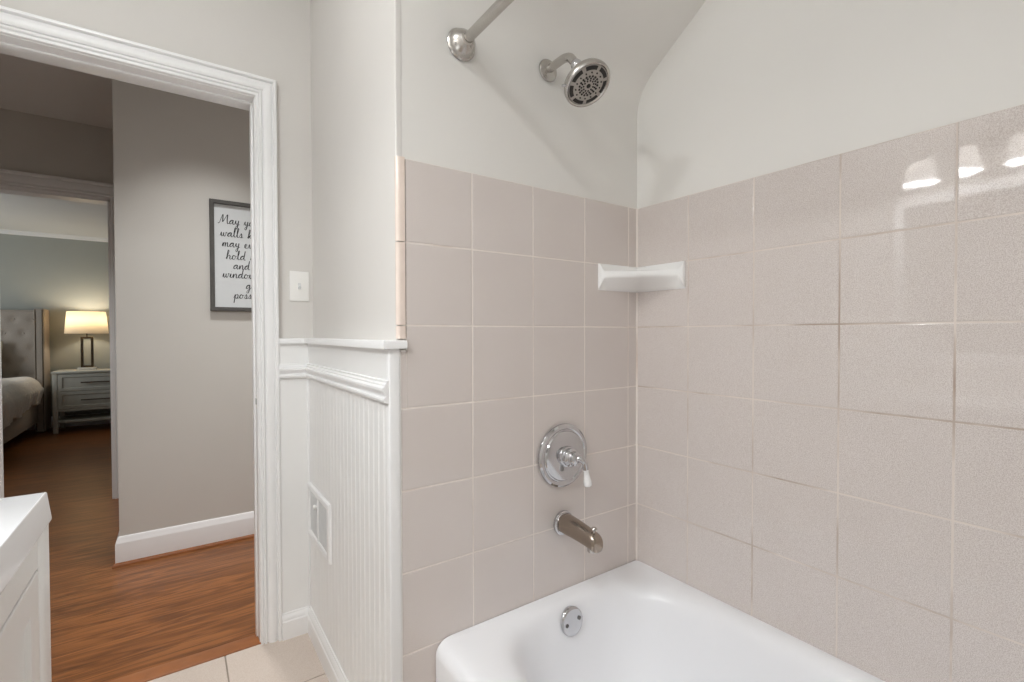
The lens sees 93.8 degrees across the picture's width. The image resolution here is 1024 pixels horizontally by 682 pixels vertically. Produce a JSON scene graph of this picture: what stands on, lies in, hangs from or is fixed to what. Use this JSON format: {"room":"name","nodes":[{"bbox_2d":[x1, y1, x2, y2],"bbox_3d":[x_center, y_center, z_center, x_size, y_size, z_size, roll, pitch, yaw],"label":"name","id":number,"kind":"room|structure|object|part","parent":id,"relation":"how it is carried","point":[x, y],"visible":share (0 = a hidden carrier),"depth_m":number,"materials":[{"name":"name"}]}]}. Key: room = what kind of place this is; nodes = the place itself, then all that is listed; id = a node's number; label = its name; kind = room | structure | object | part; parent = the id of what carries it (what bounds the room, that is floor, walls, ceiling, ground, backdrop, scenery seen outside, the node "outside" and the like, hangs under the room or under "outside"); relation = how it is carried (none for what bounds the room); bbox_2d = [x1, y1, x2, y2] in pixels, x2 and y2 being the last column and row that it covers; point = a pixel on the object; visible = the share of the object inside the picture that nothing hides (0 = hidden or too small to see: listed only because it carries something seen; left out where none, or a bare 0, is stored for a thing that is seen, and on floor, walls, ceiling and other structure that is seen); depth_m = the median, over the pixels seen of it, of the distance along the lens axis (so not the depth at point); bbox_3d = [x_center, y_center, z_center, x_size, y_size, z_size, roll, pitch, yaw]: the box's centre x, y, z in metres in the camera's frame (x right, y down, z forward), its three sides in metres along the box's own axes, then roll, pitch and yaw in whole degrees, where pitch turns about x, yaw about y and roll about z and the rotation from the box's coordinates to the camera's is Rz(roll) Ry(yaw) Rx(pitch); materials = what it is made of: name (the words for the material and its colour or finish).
{"room":"bathroom","nodes":[
{"label":"bathroom","id":0,"kind":"room"},
{"bbox_2d":[0,193,107,237],"bbox_3d":[-4.584,-1.329,4.354,5.300,0.100,3.580,-1,1,-35],"label":"ceiling","id":1,"kind":"structure","parent":0,"point":[17,212],"depth_m":4.96,"materials":[{"name":"paint"}]},
{"bbox_2d":[0,234,110,415],"bbox_3d":[-5.307,-0.174,6.110,6.100,2.462,0.100,-1,1,-35],"label":"wall","id":2,"kind":"structure","parent":0,"point":[58,276],"depth_m":5.88,"materials":[{"name":"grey paint"}]},
{"bbox_2d":[0,229,107,241],"bbox_3d":[-5.596,-1.277,5.804,5.300,0.045,0.045,-1,1,-35],"label":"crown molding","id":3,"kind":"structure","parent":2,"relation":"attached to","point":[2,231],"depth_m":5.82,"materials":[{"name":"white paint"}]},
{"bbox_2d":[27,412,110,429],"bbox_3d":[-5.599,0.991,5.853,5.300,0.142,0.016,-1,1,-35],"label":"baseboard","id":4,"kind":"structure","parent":2,"relation":"attached to","point":[83,423],"depth_m":6.00,"materials":[{"name":"white paint"}]},
{"bbox_2d":[0,53,112,128],"bbox_3d":[-1.631,-1.503,2.743,3.900,0.100,2.200,-1,1,-35],"label":"ceiling","id":5,"kind":"structure","parent":0,"point":[26,86],"depth_m":2.79,"materials":[{"name":"paint"}]},
{"bbox_2d":[0,108,113,183],"bbox_3d":[-3.317,-0.175,2.999,1.600,2.555,0.120,-1,1,-35],"label":"wall","id":6,"kind":"structure","parent":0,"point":[31,143],"depth_m":3.14,"materials":[{"name":"paint"}]},
{"bbox_2d":[0,0,312,337],"bbox_3d":[-0.617,-0.171,2.049,3.060,2.562,0.130,-1,1,-35],"label":"wall","id":7,"kind":"structure","parent":0,"point":[270,39],"depth_m":1.76,"materials":[{"name":"beige paint"}]},
{"bbox_2d":[0,5,281,644],"bbox_3d":[-1.241,0.084,1.600,0.822,2.070,0.160,-1,1,-35],"label":"door frame","id":8,"kind":"structure","parent":7,"relation":"attached to","point":[13,22],"depth_m":1.75,"materials":[{"name":"white paint"}]},
{"bbox_2d":[289,271,308,301],"bbox_3d":[-0.808,-0.208,1.825,0.070,0.114,0.018,-1,1,-35],"label":"light switch","id":9,"kind":"object","parent":7,"relation":"attached to","point":[298,280],"visible":1,"depth_m":1.83,"materials":[{"name":"white plastic"}]},
{"bbox_2d":[3,423,328,681],"bbox_3d":[-2.887,1.126,2.671,6.100,0.040,8.540,-1,1,-35],"label":"floor","id":10,"kind":"structure","parent":0,"point":[108,624],"depth_m":2.11,"materials":[{"name":"brown wood"}]},
{"bbox_2d":[0,308,50,443],"bbox_3d":[-5.633,0.365,4.393,1.688,1.442,2.285,-1,1,-35],"label":"bed","id":11,"kind":"object","parent":10,"relation":"on","point":[25,334],"visible":0.77,"depth_m":5.56,"materials":[{"name":"beige fabric"}]},
{"bbox_3d":[-6.259,0.308,5.289,1.568,1.330,0.088,-1,1,-35],"label":"headboard","id":12,"kind":"part","parent":11,"relation":"part of","materials":[{"name":"beige fabric"}]},
{"bbox_3d":[-4.943,0.838,4.732,0.050,0.240,1.960,-1,1,-35],"label":"rail","id":13,"kind":"part","parent":11,"relation":"part of","materials":[{"name":"beige fabric"}]},
{"bbox_2d":[2,377,43,428],"bbox_3d":[-5.529,0.618,4.319,1.613,0.412,2.032,-1,1,-35],"label":"comforter","id":14,"kind":"object","parent":11,"relation":"on","point":[19,394],"visible":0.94,"depth_m":4.83,"materials":[{"name":"beige fabric"}]},
{"bbox_2d":[0,524,51,681],"bbox_3d":[-0.811,0.760,0.323,0.538,0.757,1.253,-1,1,-35],"label":"vanity cabinet","id":15,"kind":"object","parent":10,"relation":"on","point":[25,626],"visible":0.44,"depth_m":0.85,"materials":[{"name":"white paint"}]},
{"bbox_3d":[-0.797,0.403,0.749,0.019,0.055,0.368,-1,1,-35],"label":"drawer","id":16,"kind":"part","parent":15,"relation":"part of","materials":[{"name":"white paint"}]},
{"bbox_3d":[-0.797,0.734,0.754,0.019,0.596,0.368,-1,1,-35],"label":"door","id":17,"kind":"part","parent":15,"relation":"part of","materials":[{"name":"white paint"}]},
{"bbox_2d":[0,492,51,594],"bbox_3d":[-0.816,0.349,0.324,0.541,0.064,1.249,-1,1,-35],"label":"countertop","id":18,"kind":"structure","parent":15,"relation":"on","point":[23,519],"depth_m":0.84,"materials":[{"name":"white stone"}]},
{"bbox_2d":[51,368,110,433],"bbox_3d":[-5.066,0.703,5.871,0.774,0.714,0.469,-1,1,-35],"label":"nightstand","id":19,"kind":"object","parent":10,"relation":"on","point":[72,389],"visible":0.65,"depth_m":5.64,"materials":[{"name":"grey wood"}]},
{"bbox_3d":[-5.253,0.723,5.517,0.045,0.686,0.045,-1,1,-35],"label":"leg","id":20,"kind":"part","parent":19,"relation":"part of","materials":[{"name":"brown wood"}]},
{"bbox_3d":[-5.476,0.718,5.837,0.045,0.686,0.045,-1,1,-35],"label":"leg","id":21,"kind":"part","parent":19,"relation":"part of","materials":[{"name":"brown wood"}]},
{"bbox_3d":[-4.954,0.483,5.707,0.660,0.196,0.020,-1,1,-35],"label":"drawer","id":22,"kind":"part","parent":19,"relation":"part of","materials":[{"name":"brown wood"}]},
{"bbox_2d":[58,413,110,423],"bbox_3d":[-5.074,0.930,5.887,0.734,0.030,0.416,-1,1,-35],"label":"shelf","id":23,"kind":"object","parent":19,"relation":"attached to","point":[100,416],"depth_m":5.75,"materials":[{"name":"grey wood"}]},
{"bbox_3d":[-4.958,0.801,5.718,0.668,0.026,0.026,-1,1,-35],"label":"rail","id":24,"kind":"part","parent":19,"relation":"part of","materials":[{"name":"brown wood"}]},
{"bbox_3d":[-4.954,0.687,5.711,0.660,0.196,0.020,-1,1,-35],"label":"drawer","id":25,"kind":"part","parent":19,"relation":"part of","materials":[{"name":"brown wood"}]},
{"bbox_2d":[64,311,108,369],"bbox_3d":[-5.155,-0.004,5.817,0.406,0.702,0.406,-1,1,-35],"label":"table lamp","id":26,"kind":"object","parent":19,"relation":"on","point":[76,322],"visible":1,"depth_m":5.71,"materials":[{"name":"fabric"}]},
{"bbox_3d":[-5.155,-0.223,5.813,0.406,0.265,0.406,-1,1,-35],"label":"lamp shade","id":27,"kind":"part","parent":26,"relation":"part of","materials":[{"name":"beige fabric"}]},
{"bbox_3d":[-5.154,0.133,5.819,0.116,0.371,0.044,-1,1,-35],"label":"frame","id":28,"kind":"part","parent":26,"relation":"part of","materials":[{"name":"grey metal"}]},
{"bbox_3d":[-4.943,0.687,5.696,0.260,0.014,0.041,-1,1,-35],"label":"handle","id":29,"kind":"part","parent":19,"relation":"part of","materials":[{"name":"grey metal"}]},
{"bbox_3d":[-4.944,0.483,5.692,0.260,0.014,0.041,-1,1,-35],"label":"handle","id":30,"kind":"part","parent":19,"relation":"part of","materials":[{"name":"grey metal"}]},
{"bbox_2d":[109,634,260,681],"bbox_3d":[-1.227,1.127,1.599,0.738,0.024,0.069,-1,1,-35],"label":"threshold","id":31,"kind":"object","parent":10,"relation":"on","point":[186,662],"depth_m":1.67,"materials":[{"name":"brown wood"}]},
{"bbox_2d":[436,560,884,681],"bbox_3d":[0.556,0.946,0.805,0.766,0.362,1.536,-1,1,-35],"label":"bathtub","id":32,"kind":"object","parent":10,"relation":"on","point":[634,621],"visible":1,"depth_m":1.35,"materials":[{"name":"white ceramic"}]},
{"bbox_3d":[0.170,0.809,1.388,0.080,0.079,0.032,-1,1,-35],"label":"overflow plate","id":33,"kind":"part","parent":32,"relation":"part of","materials":[{"name":"silver metal"}]},
{"bbox_2d":[112,79,253,535],"bbox_3d":[-1.302,-0.190,3.568,2.445,2.555,1.255,-1,1,-35],"label":"wall","id":34,"kind":"structure","parent":0,"point":[185,392],"depth_m":2.49,"materials":[{"name":"paint"}]},
{"bbox_2d":[0,169,118,498],"bbox_3d":[-3.151,0.014,3.101,1.096,2.173,0.152,-1,1,-35],"label":"door frame","id":35,"kind":"structure","parent":34,"relation":"attached to","point":[8,178],"depth_m":3.26,"materials":[{"name":"white paint"}]},
{"bbox_2d":[112,534,253,568],"bbox_3d":[-1.295,1.079,3.550,2.463,0.018,1.243,-1,1,-35],"label":"trim","id":36,"kind":"structure","parent":34,"relation":"attached to","point":[190,549],"depth_m":2.49,"materials":[{"name":"brown wood"}]},
{"bbox_2d":[115,511,253,563],"bbox_3d":[-1.299,1.017,3.565,2.451,0.142,1.251,-1,1,-35],"label":"baseboard","id":37,"kind":"structure","parent":34,"relation":"attached to","point":[169,539],"depth_m":2.51,"materials":[{"name":"white paint"}]},
{"bbox_2d":[209,198,251,311],"bbox_3d":[-1.429,-0.464,2.696,0.458,0.598,0.022,-1,1,-35],"label":"framed print","id":38,"kind":"object","parent":34,"relation":"attached to","point":[229,221],"visible":0.41,"depth_m":2.62,"materials":[{"name":"white paper"}]},
{"bbox_2d":[310,0,402,349],"bbox_3d":[-0.474,-0.103,1.544,0.126,2.442,0.864,-1,1,-35],"label":"wall","id":39,"kind":"structure","parent":0,"point":[356,89],"depth_m":1.41,"materials":[{"name":"beige paint"}]},
{"bbox_2d":[282,606,347,681],"bbox_3d":[-0.576,1.072,1.474,0.102,0.095,0.850,-1,1,-35],"label":"baseboard","id":40,"kind":"structure","parent":39,"relation":"attached to","point":[301,621],"depth_m":1.75,"materials":[{"name":"white paint"}]},
{"bbox_2d":[279,338,406,681],"bbox_3d":[-0.566,0.557,1.479,0.139,1.126,0.886,-1,1,-36],"label":"wainscoting","id":41,"kind":"structure","parent":39,"relation":"attached to","point":[340,398],"depth_m":1.43,"materials":[{"name":"white paint"}]},
{"bbox_2d":[307,482,331,564],"bbox_3d":[-0.694,0.639,1.706,0.026,0.198,0.307,-1,1,-35],"label":"air vent","id":42,"kind":"object","parent":41,"relation":"attached to","point":[319,508],"visible":1,"depth_m":1.68,"materials":[{"name":"white metal"}]},
{"bbox_3d":[-0.687,0.639,1.711,0.006,0.146,0.255,-1,1,-35],"label":"plate","id":43,"kind":"part","parent":42,"relation":"part of","materials":[{"name":"paint"}]},
{"bbox_3d":[-0.578,0.118,1.457,0.104,0.056,0.852,-1,1,-35],"label":"chair moulding","id":44,"kind":"part","parent":41,"relation":"part of","materials":[{"name":"white paint"}]},
{"bbox_3d":[-0.284,0.571,1.160,0.030,1.106,0.022,-1,1,-35],"label":"corner trim","id":45,"kind":"part","parent":41,"relation":"part of","materials":[{"name":"white paint"}]},
{"bbox_2d":[401,0,705,208],"bbox_3d":[0.308,-0.834,1.110,0.895,1.030,0.885,-1,1,-35],"label":"wall","id":46,"kind":"structure","parent":0,"point":[493,114],"depth_m":1.37,"materials":[{"name":"white paint"}]},
{"bbox_2d":[539,53,609,106],"bbox_3d":[0.170,-0.737,1.327,0.135,0.177,0.216,-1,1,-35],"label":"showerhead","id":47,"kind":"object","parent":46,"relation":"attached to","point":[587,81],"visible":1,"depth_m":1.29,"materials":[{"name":"silver metal"}]},
{"bbox_3d":[0.144,-0.780,1.355,0.025,0.055,0.123,-1,1,-35],"label":"arm","id":48,"kind":"part","parent":47,"relation":"part of","materials":[{"name":"silver metal"}]},
{"bbox_2d":[637,0,1023,681],"bbox_3d":[0.880,-0.099,1.081,0.108,2.442,1.646,-1,1,-35],"label":"wall","id":49,"kind":"structure","parent":0,"point":[831,394],"depth_m":1.13,"materials":[{"name":"tile"}]},
{"bbox_3d":[0.081,0.397,1.460,0.895,1.442,0.080,-1,1,-35],"label":"wall","id":50,"kind":"structure","parent":0,"visible":0},
{"bbox_2d":[395,156,637,681],"bbox_3d":[0.075,0.336,1.403,0.857,1.566,0.012,-1,1,-35],"label":"wall","id":51,"kind":"structure","parent":50,"relation":"attached to","point":[510,333],"depth_m":1.32,"materials":[{"name":"tile"}]},
{"bbox_2d":[538,423,591,486],"bbox_3d":[0.179,0.346,1.415,0.192,0.192,0.094,-1,1,-35],"label":"shower valve","id":52,"kind":"object","parent":51,"relation":"attached to","point":[562,454],"visible":1,"depth_m":1.42,"materials":[{"name":"silver metal"}]},
{"bbox_3d":[0.201,0.355,1.400,0.044,0.044,0.023,0,1,20],"label":"lever","id":53,"kind":"part","parent":52,"relation":"part of","materials":[{"name":"silver metal"}]},
{"bbox_2d":[553,510,602,553],"bbox_3d":[0.197,0.553,1.393,0.074,0.079,0.154,-1,1,-35],"label":"tub spout","id":54,"kind":"object","parent":51,"relation":"attached to","point":[565,523],"visible":1,"depth_m":1.37,"materials":[{"name":"silver metal"}]},
{"bbox_2d":[598,261,684,292],"bbox_3d":[0.405,-0.205,1.504,0.186,0.086,0.192,-1,1,-35],"label":"corner shelf","id":55,"kind":"object","parent":51,"relation":"attached to","point":[667,276],"visible":1,"depth_m":1.52,"materials":[{"name":"white ceramic"}]},
{"bbox_3d":[0.500,-0.076,-0.250,2.255,2.442,0.100,-1,1,-35],"label":"wall","id":56,"kind":"structure","parent":0,"visible":0},
{"bbox_2d":[447,0,513,61],"bbox_3d":[0.310,-0.759,0.612,0.082,0.082,1.547,-1,1,-35],"label":"shower rod","id":57,"kind":"object","parent":56,"relation":"attached to","point":[460,41],"visible":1,"depth_m":1.21,"materials":[{"name":"silver metal"}]},
{"bbox_3d":[0.310,-0.759,0.612,0.026,0.026,1.486,-1,1,-35],"label":"rod","id":58,"kind":"part","parent":57,"relation":"part of","materials":[{"name":"silver metal"}]}
]}

